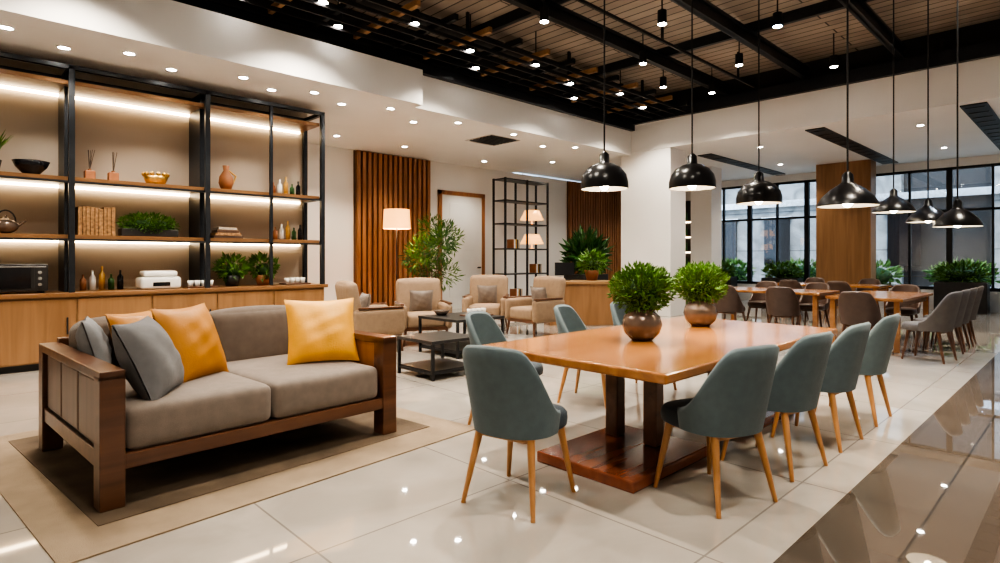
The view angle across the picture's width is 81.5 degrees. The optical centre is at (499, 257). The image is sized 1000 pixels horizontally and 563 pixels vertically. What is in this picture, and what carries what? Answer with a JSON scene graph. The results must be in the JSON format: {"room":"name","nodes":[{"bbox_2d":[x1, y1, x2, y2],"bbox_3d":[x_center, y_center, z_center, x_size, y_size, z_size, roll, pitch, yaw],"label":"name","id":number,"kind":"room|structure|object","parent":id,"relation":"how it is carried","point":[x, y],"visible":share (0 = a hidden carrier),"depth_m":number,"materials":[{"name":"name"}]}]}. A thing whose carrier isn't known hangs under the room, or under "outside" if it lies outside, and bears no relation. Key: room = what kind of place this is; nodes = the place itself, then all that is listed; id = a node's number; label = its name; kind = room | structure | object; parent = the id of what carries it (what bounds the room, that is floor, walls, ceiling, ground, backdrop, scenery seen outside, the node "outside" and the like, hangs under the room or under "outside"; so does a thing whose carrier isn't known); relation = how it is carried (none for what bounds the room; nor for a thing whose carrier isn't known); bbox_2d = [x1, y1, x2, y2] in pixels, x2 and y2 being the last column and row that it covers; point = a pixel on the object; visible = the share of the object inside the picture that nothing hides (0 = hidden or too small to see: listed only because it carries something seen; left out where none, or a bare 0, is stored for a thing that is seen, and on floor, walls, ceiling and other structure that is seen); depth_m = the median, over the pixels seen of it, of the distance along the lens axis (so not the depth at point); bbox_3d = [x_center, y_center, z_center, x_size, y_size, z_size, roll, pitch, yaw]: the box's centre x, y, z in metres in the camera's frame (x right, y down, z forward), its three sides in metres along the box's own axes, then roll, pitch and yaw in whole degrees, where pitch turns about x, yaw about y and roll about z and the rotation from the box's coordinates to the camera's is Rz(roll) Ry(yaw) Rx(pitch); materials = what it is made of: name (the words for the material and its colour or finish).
{"room":"lounge dining area","nodes":[
{"label":"lounge dining area","id":0,"kind":"room"},
{"bbox_2d":[0,58,306,290],"bbox_3d":[-6.386,-0.550,8.333,6.400,3.700,2.540,0,0,-44],"label":"wall","id":1,"kind":"structure","parent":0,"point":[142,140],"depth_m":7.92,"materials":[{"name":"beige paint"}]},
{"bbox_2d":[0,0,630,172],"bbox_3d":[-3.179,-2.675,10.195,13.600,0.550,4.320,0,0,-44],"label":"ceiling","id":2,"kind":"structure","parent":0,"point":[208,49],"depth_m":8.20,"materials":[{"name":"white paint"}]},
{"bbox_2d":[465,134,519,145],"bbox_3d":[-0.153,-2.390,11.813,0.800,0.020,0.800,0,0,-44],"label":"ceiling vent","id":3,"kind":"object","parent":2,"relation":"in","point":[492,140],"visible":1,"depth_m":11.75,"materials":[{"name":"grey metal"}]},
{"bbox_2d":[204,0,629,122],"bbox_3d":[-1.915,-3.375,9.032,13.800,0.850,0.150,0,0,-44],"label":"ceiling","id":4,"kind":"structure","parent":0,"point":[300,2],"depth_m":9.34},
{"bbox_2d":[308,143,566,300],"bbox_3d":[0.063,-0.550,16.194,13.800,3.700,0.200,0,0,-44],"label":"wall","id":5,"kind":"structure","parent":0,"point":[339,162],"depth_m":14.82,"materials":[{"name":"white paint"}]},
{"bbox_2d":[354,150,429,305],"bbox_3d":[-2.465,-0.540,13.528,2.060,3.680,0.120,0,0,-44],"label":"panel","id":6,"kind":"object","parent":5,"relation":"attached to","point":[381,181],"visible":0.61,"depth_m":13.31,"materials":[{"name":"brown wood"}]},
{"bbox_2d":[438,190,484,308],"bbox_3d":[-0.955,-0.200,14.981,1.550,3.000,0.130,0,0,-44],"label":"door","id":7,"kind":"structure","parent":5,"relation":"in","point":[467,210],"depth_m":15.01,"materials":[{"name":"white wood"}]},
{"bbox_2d":[206,0,687,122],"bbox_3d":[-1.269,-3.410,8.147,13.500,0.580,1.580,0,0,-44],"label":"grille","id":8,"kind":"object","parent":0,"point":[407,9],"depth_m":8.91,"materials":[{"name":"black metal"}]},
{"bbox_2d":[0,296,999,562],"bbox_3d":[3.146,1.350,8.256,20.000,0.100,15.500,0,0,-44],"label":"floor","id":9,"kind":"structure","parent":0,"point":[407,507],"depth_m":3.16,"materials":[{"name":"tile"}]},
{"bbox_2d":[0,51,327,373],"bbox_3d":[-4.962,-0.495,7.436,5.600,3.590,0.710,0,0,-44],"label":"shelving unit","id":10,"kind":"object","parent":9,"relation":"on","point":[27,319],"visible":0.62,"depth_m":7.56,"materials":[{"name":"black metal"}]},
{"bbox_2d":[0,210,25,232],"bbox_3d":[-5.704,-0.421,6.711,0.240,0.278,0.272,0,0,9],"label":"teapot","id":11,"kind":"object","parent":10,"relation":"on","point":[7,225],"visible":1,"depth_m":6.66,"materials":[{"name":"brown metal"}]},
{"bbox_2d":[0,264,47,292],"bbox_3d":[-5.655,0.238,6.742,0.600,0.340,0.445,0,0,-44],"label":"microwave oven","id":12,"kind":"object","parent":10,"relation":"on","point":[13,277],"visible":1,"depth_m":6.65,"materials":[{"name":"black metal"}]},
{"bbox_2d":[11,159,49,173],"bbox_3d":[-5.541,-1.057,6.855,0.360,0.170,0.360,0,0,-44],"label":"decorative bowl","id":13,"kind":"object","parent":10,"relation":"on","point":[31,166],"visible":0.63,"depth_m":6.76,"materials":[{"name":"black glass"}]},
{"bbox_2d":[84,150,95,178],"bbox_3d":[-5.131,-1.162,7.251,0.110,0.381,0.110,0,0,-44],"label":"vase","id":14,"kind":"object","parent":10,"relation":"on","point":[89,173],"visible":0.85,"depth_m":7.23,"materials":[{"name":"ceramic"}]},
{"bbox_2d":[75,206,114,235],"bbox_3d":[-5.100,-0.461,7.309,0.386,0.359,0.220,0,0,-44],"label":"books","id":15,"kind":"object","parent":10,"relation":"on","point":[88,220],"visible":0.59,"depth_m":7.22,"materials":[{"name":"paper"}]},
{"bbox_2d":[80,266,122,290],"bbox_3d":[-5.107,0.258,7.442,0.470,0.300,0.068,0,0,-44],"label":"bottles","id":16,"kind":"object","parent":10,"relation":"on","point":[92,279],"visible":1,"depth_m":7.41,"materials":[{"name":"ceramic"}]},
{"bbox_2d":[115,211,179,236],"bbox_3d":[-4.667,-0.435,7.703,0.764,0.384,0.368,0,0,-44],"label":"planter box greens","id":17,"kind":"object","parent":10,"relation":"on","point":[135,224],"visible":0.98,"depth_m":7.62,"materials":[{"name":"green plant"}]},
{"bbox_2d":[141,171,169,183],"bbox_3d":[-4.607,-1.057,7.758,0.334,0.170,0.331,0,0,-44],"label":"bowl","id":18,"kind":"object","parent":10,"relation":"on","point":[148,178],"visible":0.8,"depth_m":7.65,"materials":[{"name":"metal"}]},
{"bbox_2d":[136,270,180,289],"bbox_3d":[-4.549,0.288,7.727,0.480,0.240,0.325,0,0,-44],"label":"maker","id":19,"kind":"object","parent":10,"relation":"on","point":[158,279],"visible":1,"depth_m":7.61,"materials":[{"name":"white plastic"}]},
{"bbox_2d":[182,280,218,287],"bbox_3d":[-4.135,0.358,8.019,0.400,0.100,0.260,0,0,-44],"label":"cups","id":20,"kind":"object","parent":10,"relation":"on","point":[190,282],"visible":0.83,"depth_m":7.95,"materials":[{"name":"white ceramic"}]},
{"bbox_2d":[210,227,242,237],"bbox_3d":[-3.959,-0.360,8.384,0.400,0.157,0.240,0,0,-44],"label":"book stack","id":21,"kind":"object","parent":10,"relation":"on","point":[217,232],"visible":0.88,"depth_m":8.28,"materials":[{"name":"brown paper"}]},
{"bbox_2d":[218,165,236,188],"bbox_3d":[-3.949,-1.152,8.385,0.220,0.360,0.199,0,0,-5],"label":"ceramic piece","id":22,"kind":"object","parent":10,"relation":"on","point":[226,181],"visible":0.81,"depth_m":8.33,"materials":[{"name":"ceramic"}]},
{"bbox_2d":[210,251,249,285],"bbox_3d":[-3.898,0.154,8.404,0.539,0.509,0.536,0,0,-44],"label":"potted herb","id":23,"kind":"object","parent":10,"relation":"on","point":[232,278],"visible":0.99,"depth_m":8.33,"materials":[{"name":"green plant"}]},
{"bbox_2d":[246,250,279,284],"bbox_3d":[-3.559,0.146,8.722,0.526,0.525,0.501,0,0,20],"label":"potted herb","id":24,"kind":"object","parent":10,"relation":"on","point":[260,273],"visible":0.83,"depth_m":8.65,"materials":[{"name":"plant"}]},
{"bbox_2d":[273,177,299,194],"bbox_3d":[-3.367,-1.122,9.124,0.470,0.300,0.068,0,0,-44],"label":"bottles","id":25,"kind":"object","parent":10,"relation":"on","point":[279,186],"visible":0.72,"depth_m":9.10,"materials":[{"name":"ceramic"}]},
{"bbox_2d":[273,221,301,239],"bbox_3d":[-3.345,-0.432,9.144,0.470,0.300,0.068,0,0,-44],"label":"bottles","id":26,"kind":"object","parent":10,"relation":"on","point":[287,229],"visible":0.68,"depth_m":9.12,"materials":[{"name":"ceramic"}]},
{"bbox_2d":[0,407,474,562],"bbox_3d":[-1.961,1.294,4.229,2.500,0.012,2.600,0,0,40],"label":"area rug","id":27,"kind":"object","parent":9,"relation":"on","point":[51,492],"visible":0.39,"depth_m":3.42,"materials":[{"name":"beige carpet"}]},
{"bbox_2d":[39,298,395,512],"bbox_3d":[-1.945,0.801,4.112,1.500,0.973,1.860,0,0,42],"label":"sofa","id":28,"kind":"object","parent":27,"relation":"on","point":[125,391],"visible":1,"depth_m":3.65,"materials":[{"name":"grey fabric"}]},
{"bbox_2d":[335,280,404,350],"bbox_3d":[-1.861,0.808,8.229,0.809,0.989,0.790,0,0,-30],"label":"armchair","id":29,"kind":"object","parent":9,"relation":"on","point":[380,318],"visible":0.7,"depth_m":7.92,"materials":[{"name":"beige fabric"}]},
{"bbox_2d":[383,209,410,280],"bbox_3d":[-2.047,0.170,11.499,0.540,2.260,0.540,0,0,-44],"label":"floor lamp","id":30,"kind":"object","parent":9,"relation":"on","point":[396,219],"visible":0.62,"depth_m":11.29,"materials":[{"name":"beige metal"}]},
{"bbox_2d":[394,278,451,346],"bbox_3d":[-1.205,0.808,8.969,0.790,0.989,0.809,0,0,-18],"label":"armchair","id":31,"kind":"object","parent":9,"relation":"on","point":[418,296],"visible":0.7,"depth_m":9.00,"materials":[{"name":"beige fabric"}]},
{"bbox_2d":[399,212,464,291],"bbox_3d":[-1.445,0.138,12.376,1.465,2.324,1.478,0,0,-44],"label":"indoor tree","id":32,"kind":"object","parent":9,"relation":"on","point":[430,241],"visible":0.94,"depth_m":12.30,"materials":[{"name":"green plant"}]},
{"bbox_2d":[397,331,468,381],"bbox_3d":[-0.702,1.090,6.554,0.660,0.420,0.660,0,0,-44],"label":"coffee table","id":33,"kind":"object","parent":9,"relation":"on","point":[438,366],"visible":0.79,"depth_m":6.42,"materials":[{"name":"grey laminate"}]},
{"bbox_2d":[418,312,504,358],"bbox_3d":[-0.535,1.050,8.036,0.850,0.500,0.850,0,0,-44],"label":"coffee table","id":34,"kind":"object","parent":9,"relation":"on","point":[456,348],"visible":0.66,"depth_m":7.93,"materials":[{"name":"grey laminate"}]},
{"bbox_2d":[462,275,508,327],"bbox_3d":[-0.241,0.808,10.581,0.790,0.989,0.809,0,0,6],"label":"armchair","id":35,"kind":"object","parent":9,"relation":"on","point":[489,292],"visible":0.7,"depth_m":10.63,"materials":[{"name":"beige fabric"}]},
{"bbox_2d":[465,311,542,424],"bbox_3d":[0.032,0.870,4.627,0.610,0.865,0.496,0,0,26],"label":"dining chair","id":36,"kind":"object","parent":9,"relation":"on","point":[482,329],"visible":0.27,"depth_m":4.78,"materials":[{"name":"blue fabric"}]},
{"bbox_2d":[461,345,575,522],"bbox_3d":[0.093,0.870,3.134,0.496,0.865,0.610,0,0,33],"label":"dining chair","id":37,"kind":"object","parent":9,"relation":"on","point":[509,399],"visible":1,"depth_m":2.91,"materials":[{"name":"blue fabric"}]},
{"bbox_2d":[492,177,548,295],"bbox_3d":[0.525,-0.300,14.277,1.540,3.200,0.600,0,0,-44],"label":"display rack","id":38,"kind":"object","parent":9,"relation":"on","point":[535,215],"visible":0.93,"depth_m":14.12,"materials":[{"name":"black metal"}]},
{"bbox_2d":[505,276,565,336],"bbox_3d":[0.624,0.808,9.987,0.809,0.989,0.790,0,0,-40],"label":"armchair","id":39,"kind":"object","parent":9,"relation":"on","point":[547,292],"visible":0.84,"depth_m":9.89,"materials":[{"name":"beige fabric"}]},
{"bbox_2d":[554,304,605,408],"bbox_3d":[0.800,0.870,5.300,0.610,0.865,0.496,0,0,29],"label":"dining chair","id":40,"kind":"object","parent":9,"relation":"on","point":[567,318],"visible":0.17,"depth_m":5.44,"materials":[{"name":"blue fabric"}]},
{"bbox_2d":[546,280,614,325],"bbox_3d":[1.539,0.875,11.501,1.320,0.850,0.780,0,0,-5],"label":"reception desk","id":41,"kind":"object","parent":9,"relation":"on","point":[588,298],"visible":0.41,"depth_m":11.16,"materials":[{"name":"brown wood"}]},
{"bbox_2d":[555,262,573,280],"bbox_3d":[1.293,0.270,11.612,0.400,0.360,0.140,0,0,-10],"label":"monitor","id":42,"kind":"object","parent":41,"relation":"on","point":[562,268],"visible":0.84,"depth_m":11.59,"materials":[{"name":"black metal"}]},
{"bbox_2d":[575,247,608,279],"bbox_3d":[1.864,0.105,11.746,0.676,0.690,0.690,0,0,6],"label":"potted fern","id":43,"kind":"object","parent":41,"relation":"on","point":[592,272],"visible":0.97,"depth_m":11.63,"materials":[{"name":"green plant"}]},
{"bbox_2d":[559,225,613,279],"bbox_3d":[2.130,0.219,14.444,1.437,2.162,1.438,0,0,-10],"label":"planter","id":44,"kind":"object","parent":9,"relation":"on","point":[575,244],"visible":0.52,"depth_m":14.23,"materials":[{"name":"green plant"}]},
{"bbox_2d":[610,301,676,389],"bbox_3d":[1.402,0.870,5.743,0.496,0.865,0.610,0,0,-44],"label":"dining chair","id":45,"kind":"object","parent":9,"relation":"on","point":[617,315],"visible":0.1,"depth_m":5.79,"materials":[{"name":"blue fabric"}]},
{"bbox_2d":[621,147,685,316],"bbox_3d":[3.561,-0.575,13.525,0.680,3.750,1.300,0,0,-44],"label":"column","id":46,"kind":"structure","parent":9,"relation":"on","point":[653,216],"depth_m":13.16,"materials":[{"name":"paint"}]},
{"bbox_2d":[484,317,836,493],"bbox_3d":[1.325,0.940,4.327,2.720,0.720,1.380,0,0,-44],"label":"dining table","id":47,"kind":"object","parent":9,"relation":"on","point":[618,455],"visible":0.59,"depth_m":3.76,"materials":[{"name":"brown wood"}]},
{"bbox_2d":[607,260,677,340],"bbox_3d":[1.000,0.295,4.097,0.501,0.570,0.486,0,0,-44],"label":"boxwood","id":48,"kind":"object","parent":47,"relation":"on","point":[640,288],"visible":1,"depth_m":4.00,"materials":[{"name":"green plant"}]},
{"bbox_2d":[673,261,730,326],"bbox_3d":[1.712,0.295,4.946,0.486,0.570,0.501,0,0,-29],"label":"boxwood","id":49,"kind":"object","parent":47,"relation":"on","point":[703,283],"visible":0.99,"depth_m":4.85,"materials":[{"name":"green plant"}]},
{"bbox_2d":[686,201,690,271],"bbox_3d":[5.846,-0.300,19.420,0.600,3.200,1.200,0,0,-44],"label":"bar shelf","id":50,"kind":"object","parent":9,"relation":"on","point":[688,203],"visible":0.06,"depth_m":19.25,"materials":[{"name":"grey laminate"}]},
{"bbox_2d":[691,166,720,268],"bbox_3d":[5.644,-0.575,15.887,0.600,3.750,0.600,0,0,-44],"label":"column","id":51,"kind":"structure","parent":9,"relation":"on","point":[705,204],"depth_m":15.66,"materials":[{"name":"paint"}]},
{"bbox_2d":[653,344,779,518],"bbox_3d":[1.188,0.870,3.172,0.496,0.865,0.610,0,0,-28],"label":"dining chair","id":52,"kind":"object","parent":9,"relation":"on","point":[732,401],"visible":1,"depth_m":2.95,"materials":[{"name":"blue fabric"}]},
{"bbox_2d":[721,260,736,286],"bbox_3d":[6.831,0.669,18.124,0.678,1.262,1.240,0,0,-44],"label":"planter","id":53,"kind":"object","parent":9,"relation":"on","point":[733,280],"visible":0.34,"depth_m":17.84,"materials":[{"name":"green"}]},
{"bbox_2d":[713,285,745,320],"bbox_3d":[3.951,0.875,10.008,0.608,0.855,0.496,0,0,-44],"label":"leather chair","id":54,"kind":"object","parent":9,"relation":"on","point":[731,303],"visible":0.67,"depth_m":9.78,"materials":[{"name":"brown leather"}]},
{"bbox_2d":[746,281,777,323],"bbox_3d":[5.036,0.875,11.127,0.608,0.855,0.496,0,0,-44],"label":"leather chair","id":55,"kind":"object","parent":9,"relation":"on","point":[757,300],"visible":0.55,"depth_m":11.27,"materials":[{"name":"brown leather"}]},
{"bbox_2d":[712,287,839,326],"bbox_3d":[4.789,0.927,10.262,1.050,0.745,1.900,0,0,-44],"label":"table","id":56,"kind":"object","parent":9,"relation":"on","point":[817,295],"visible":0.33,"depth_m":9.53,"materials":[{"name":"wood"}]},
{"bbox_2d":[720,331,833,481],"bbox_3d":[1.748,0.870,3.658,0.496,0.865,0.610,0,0,-37],"label":"dining chair","id":57,"kind":"object","parent":9,"relation":"on","point":[799,375],"visible":0.76,"depth_m":3.42,"materials":[{"name":"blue fabric"}]},
{"bbox_2d":[761,260,803,281],"bbox_3d":[8.147,0.674,16.778,0.647,1.253,1.240,0,0,-44],"label":"planter","id":58,"kind":"object","parent":9,"relation":"on","point":[779,273],"visible":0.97,"depth_m":16.64,"materials":[{"name":"green plant"}]},
{"bbox_2d":[765,286,800,325],"bbox_3d":[4.577,0.875,9.361,0.496,0.855,0.608,0,0,40],"label":"leather chair","id":59,"kind":"object","parent":9,"relation":"on","point":[781,302],"visible":0.95,"depth_m":9.16,"materials":[{"name":"brown leather"}]},
{"bbox_2d":[778,280,808,320],"bbox_3d":[6.181,0.875,12.233,0.608,0.855,0.496,0,0,-44],"label":"leather chair","id":60,"kind":"object","parent":9,"relation":"on","point":[794,284],"visible":0.21,"depth_m":11.99,"materials":[{"name":"brown leather"}]},
{"bbox_2d":[796,282,829,327],"bbox_3d":[5.661,0.875,10.479,0.608,0.855,0.496,0,0,-44],"label":"leather chair","id":61,"kind":"object","parent":9,"relation":"on","point":[805,302],"visible":0.62,"depth_m":10.52,"materials":[{"name":"brown leather"}]},
{"bbox_2d":[770,322,870,452],"bbox_3d":[2.302,0.870,4.165,0.496,0.865,0.610,0,0,-42],"label":"dining chair","id":62,"kind":"object","parent":9,"relation":"on","point":[846,354],"visible":0.66,"depth_m":3.92,"materials":[{"name":"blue fabric"}]},
{"bbox_2d":[776,282,891,316],"bbox_3d":[7.001,0.927,12.470,1.000,0.745,2.200,0,0,-44],"label":"table","id":63,"kind":"object","parent":9,"relation":"on","point":[876,287],"visible":0.3,"depth_m":11.71,"materials":[{"name":"wood"}]},
{"bbox_2d":[825,281,851,322],"bbox_3d":[6.806,0.875,11.586,0.608,0.855,0.496,0,0,-44],"label":"leather chair","id":64,"kind":"object","parent":9,"relation":"on","point":[842,286],"visible":0.15,"depth_m":11.36,"materials":[{"name":"brown leather"}]},
{"bbox_2d":[816,159,875,308],"bbox_3d":[8.936,-0.575,15.000,0.500,3.750,1.250,0,0,-44],"label":"column","id":65,"kind":"structure","parent":9,"relation":"on","point":[845,237],"depth_m":14.79,"materials":[{"name":"brown wood"}]},
{"bbox_2d":[815,314,900,426],"bbox_3d":[2.913,0.870,4.756,0.496,0.865,0.610,0,0,-44],"label":"dining chair","id":66,"kind":"object","parent":9,"relation":"on","point":[881,338],"visible":0.59,"depth_m":4.51,"materials":[{"name":"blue fabric"}]},
{"bbox_2d":[838,291,880,332],"bbox_3d":[4.978,0.875,8.010,0.608,0.855,0.496,0,0,-44],"label":"leather chair","id":67,"kind":"object","parent":9,"relation":"on","point":[855,307],"visible":0.8,"depth_m":7.81,"materials":[{"name":"brown leather"}]},
{"bbox_2d":[855,278,880,314],"bbox_3d":[7.924,0.875,12.527,0.608,0.855,0.496,0,0,-44],"label":"leather chair","id":68,"kind":"object","parent":9,"relation":"on","point":[866,280],"visible":0.17,"depth_m":12.72,"materials":[{"name":"brown leather"}]},
{"bbox_2d":[826,290,932,352],"bbox_3d":[5.844,0.927,8.882,2.050,0.745,0.950,0,0,-44],"label":"table","id":69,"kind":"object","parent":9,"relation":"on","point":[900,299],"visible":0.62,"depth_m":8.47,"materials":[{"name":"wood"}]},
{"bbox_2d":[885,284,921,337],"bbox_3d":[6.745,0.875,9.718,0.608,0.855,0.496,0,0,-44],"label":"leather chair","id":70,"kind":"object","parent":9,"relation":"on","point":[914,309],"visible":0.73,"depth_m":9.70,"materials":[{"name":"brown leather"}]},
{"bbox_2d":[901,291,962,363],"bbox_3d":[5.505,0.855,7.396,0.498,0.895,0.616,0,0,-35],"label":"chair","id":71,"kind":"object","parent":9,"relation":"on","point":[942,319],"visible":1,"depth_m":7.18,"materials":[{"name":"fabric"}]},
{"bbox_2d":[913,289,970,353],"bbox_3d":[5.973,0.855,7.849,0.498,0.895,0.616,0,0,-41],"label":"chair","id":72,"kind":"object","parent":9,"relation":"on","point":[966,293],"visible":0.3,"depth_m":7.63,"materials":[{"name":"fabric"}]},
{"bbox_2d":[923,287,977,351],"bbox_3d":[6.441,0.855,8.301,0.498,0.895,0.616,0,0,-44],"label":"chair","id":73,"kind":"object","parent":9,"relation":"on","point":[973,292],"visible":0.27,"depth_m":8.07,"materials":[{"name":"fabric"}]},
{"bbox_2d":[934,286,983,346],"bbox_3d":[6.908,0.855,8.753,0.616,0.895,0.498,0,0,43],"label":"chair","id":74,"kind":"object","parent":9,"relation":"on","point":[969,325],"visible":0.35,"depth_m":8.52,"materials":[{"name":"fabric"}]},
{"bbox_2d":[931,259,991,314],"bbox_3d":[10.991,0.656,13.845,0.695,1.289,1.192,0,0,-44],"label":"planter","id":75,"kind":"object","parent":9,"relation":"on","point":[942,288],"visible":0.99,"depth_m":13.72,"materials":[{"name":"grey laminate"}]},
{"bbox_2d":[358,0,658,105],"bbox_3d":[-1.380,-3.480,8.262,13.500,0.200,0.200,0,0,-44],"label":"duct","id":76,"kind":"object","parent":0,"point":[366,3],"depth_m":9.18,"materials":[{"name":"metal"}]},
{"bbox_2d":[567,181,620,295],"bbox_3d":[3.158,-0.540,18.963,2.900,3.680,0.120,0,0,-44],"label":"wall","id":77,"kind":"structure","parent":0,"point":[600,210],"depth_m":18.97,"materials":[{"name":"brown wood"}]},
{"bbox_2d":[328,0,999,101],"bbox_3d":[2.237,-3.750,4.736,14.200,0.100,12.100,0,0,-44],"label":"ceiling","id":78,"kind":"structure","parent":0,"point":[811,39],"depth_m":9.35,"materials":[{"name":"brown wood"}]},
{"bbox_2d":[444,0,905,95],"bbox_3d":[2.148,-3.510,4.684,13.600,0.380,11.750,0,0,-44],"label":"ceiling beams","id":79,"kind":"structure","parent":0,"point":[730,28],"depth_m":8.88,"materials":[{"name":"black metal"}]},
{"bbox_2d":[540,0,548,23],"bbox_3d":[0.591,-3.424,7.734,0.118,0.553,0.118,0,0,-44],"label":"track spotlight","id":80,"kind":"object","parent":79,"relation":"hanging from","point":[544,11],"visible":1,"depth_m":7.69,"materials":[{"name":"black metal"}]},
{"bbox_2d":[173,0,999,130],"bbox_3d":[2.200,-3.125,4.630,13.600,0.350,11.600,0,0,-44],"label":"trim","id":81,"kind":"structure","parent":79,"relation":"attached to","point":[989,49],"depth_m":9.96,"materials":[{"name":"black metal"}]},
{"bbox_2d":[581,0,627,191],"bbox_3d":[0.757,-2.095,4.209,0.340,3.210,0.340,0,0,-44],"label":"pendant lamp","id":82,"kind":"object","parent":79,"relation":"hanging from","point":[603,176],"visible":1,"depth_m":4.11,"materials":[{"name":"black metal"}]},
{"bbox_2d":[657,0,666,25],"bbox_3d":[2.183,-3.424,7.813,0.118,0.553,0.118,0,0,-44],"label":"track spotlight","id":83,"kind":"object","parent":79,"relation":"hanging from","point":[662,13],"visible":1,"depth_m":7.78,"materials":[{"name":"black metal"}]},
{"bbox_2d":[576,0,754,87],"bbox_3d":[1.536,-3.450,7.764,9.000,0.500,0.030,0,0,-44],"label":"track","id":84,"kind":"object","parent":79,"relation":"hanging from","point":[584,2],"visible":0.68,"depth_m":8.60,"materials":[{"name":"black metal"}]},
{"bbox_2d":[669,0,715,190],"bbox_3d":[1.491,-2.115,4.501,0.350,3.170,0.350,0,0,-44],"label":"pendant lamp","id":85,"kind":"object","parent":79,"relation":"hanging from","point":[691,176],"visible":1,"depth_m":4.42,"materials":[{"name":"black metal"}]},
{"bbox_2d":[736,0,782,204],"bbox_3d":[2.183,-2.075,4.892,0.360,3.250,0.360,0,0,-44],"label":"pendant lamp","id":86,"kind":"object","parent":79,"relation":"hanging from","point":[759,191],"visible":1,"depth_m":4.82,"materials":[{"name":"black metal"}]},
{"bbox_2d":[773,0,781,27],"bbox_3d":[3.776,-3.424,7.892,0.118,0.553,0.118,0,0,-44],"label":"track spotlight","id":87,"kind":"object","parent":79,"relation":"hanging from","point":[777,16],"visible":1,"depth_m":7.84,"materials":[{"name":"black metal"}]},
{"bbox_2d":[816,0,879,207],"bbox_3d":[2.278,-2.015,3.801,0.360,3.370,0.360,0,0,-44],"label":"pendant lamp","id":88,"kind":"object","parent":79,"relation":"hanging from","point":[848,194],"visible":1,"depth_m":3.76,"materials":[{"name":"black metal"}]},
{"bbox_2d":[872,0,915,213],"bbox_3d":[3.786,-2.065,5.579,0.360,3.270,0.360,0,0,-44],"label":"pendant lamp","id":89,"kind":"object","parent":79,"relation":"hanging from","point":[893,203],"visible":1,"depth_m":5.54,"materials":[{"name":"black metal"}]},
{"bbox_2d":[905,0,943,222],"bbox_3d":[4.155,-2.020,5.630,0.360,3.360,0.360,0,0,-44],"label":"pendant lamp","id":90,"kind":"object","parent":79,"relation":"hanging from","point":[928,213],"visible":0.85,"depth_m":5.62,"materials":[{"name":"black metal"}]},
{"bbox_2d":[932,0,983,227],"bbox_3d":[3.787,-1.975,4.801,0.340,3.450,0.340,0,0,-44],"label":"pendant lamp","id":91,"kind":"object","parent":79,"relation":"hanging from","point":[957,216],"visible":1,"depth_m":4.76,"materials":[{"name":"black metal"}]},
{"bbox_2d":[514,56,999,181],"bbox_3d":[8.037,-2.800,13.124,6.600,0.700,15.700,0,0,-44],"label":"ceiling","id":92,"kind":"structure","parent":0,"point":[730,132],"depth_m":11.51,"materials":[{"name":"white paint"}]},
{"bbox_2d":[698,153,784,175],"bbox_3d":[6.695,-2.435,15.512,5.190,0.030,0.340,0,0,-44],"label":"ceiling vent","id":93,"kind":"object","parent":92,"relation":"in","point":[711,156],"visible":0.94,"depth_m":14.91,"materials":[{"name":"black metal"}]},
{"bbox_2d":[805,127,897,163],"bbox_3d":[7.999,-2.435,12.948,5.700,0.030,0.340,0,0,-44],"label":"ceiling vent","id":94,"kind":"object","parent":92,"relation":"in","point":[825,133],"visible":0.97,"depth_m":12.42,"materials":[{"name":"black metal"}]},
{"bbox_2d":[960,102,999,149],"bbox_3d":[9.596,-2.435,11.223,5.800,0.030,0.340,0,0,-44],"label":"ceiling vent","id":95,"kind":"object","parent":92,"relation":"in","point":[981,114],"visible":1,"depth_m":10.11,"materials":[{"name":"black metal"}]},
{"bbox_2d":[630,19,999,112],"bbox_3d":[7.201,-3.475,9.673,0.200,0.650,11.900,0,0,-44],"label":"ceiling beam","id":96,"kind":"structure","parent":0,"point":[988,31],"depth_m":10.32,"materials":[{"name":"black metal"}]},
{"bbox_2d":[686,154,999,312],"bbox_3d":[10.408,-0.575,15.276,0.200,3.750,15.500,0,0,-44],"label":"wall","id":97,"kind":"structure","parent":0,"point":[989,159],"depth_m":14.92,"materials":[{"name":"beige paint"}]},
{"bbox_2d":[721,186,748,283],"bbox_3d":[7.179,-0.725,18.587,0.120,3.050,1.650,0,0,-44],"label":"window","id":98,"kind":"structure","parent":97,"relation":"in","point":[736,187],"depth_m":18.23,"materials":[{"name":"black metal"}]},
{"bbox_2d":[749,180,805,283],"bbox_3d":[8.326,-0.725,17.401,0.120,3.050,1.650,0,0,-44],"label":"window","id":99,"kind":"structure","parent":97,"relation":"in","point":[777,218],"depth_m":17.37,"materials":[{"name":"black metal"}]},
{"bbox_2d":[806,179,815,278],"bbox_3d":[9.473,-0.725,16.215,0.120,3.050,1.650,0,0,-44],"label":"window","id":100,"kind":"structure","parent":97,"relation":"in","point":[808,216],"depth_m":16.75,"materials":[{"name":"black metal"}]},
{"bbox_2d":[876,167,948,289],"bbox_3d":[10.619,-0.725,15.028,0.120,3.050,1.650,0,0,-44],"label":"window","id":101,"kind":"structure","parent":97,"relation":"in","point":[909,173],"depth_m":14.98,"materials":[{"name":"black metal"}]},
{"bbox_2d":[949,163,999,291],"bbox_3d":[11.766,-0.725,13.842,0.120,3.050,1.650,0,0,-44],"label":"window","id":102,"kind":"structure","parent":97,"relation":"in","point":[992,208],"depth_m":13.84,"materials":[{"name":"black metal"}]},
{"label":"outside","id":103,"kind":"structure","parent":0,"visible":0},
{"bbox_3d":[14.596,1.350,22.454,15.800,0.100,36.000,0,0,-44],"label":"ground","id":104,"kind":"structure","parent":103,"visible":0},
{"bbox_2d":[524,166,999,287],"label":"window","id":105,"kind":"structure","parent":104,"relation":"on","point":[928,243],"depth_m":21.03,"materials":[{"name":"glass"}]},
{"bbox_2d":[721,256,999,287],"bbox_3d":[11.576,0.598,17.602,1.508,1.404,19.218,0,0,-44],"label":"hedge","id":106,"kind":"object","parent":104,"relation":"on","point":[885,276],"visible":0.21,"depth_m":17.42,"materials":[{"name":"green plant"}]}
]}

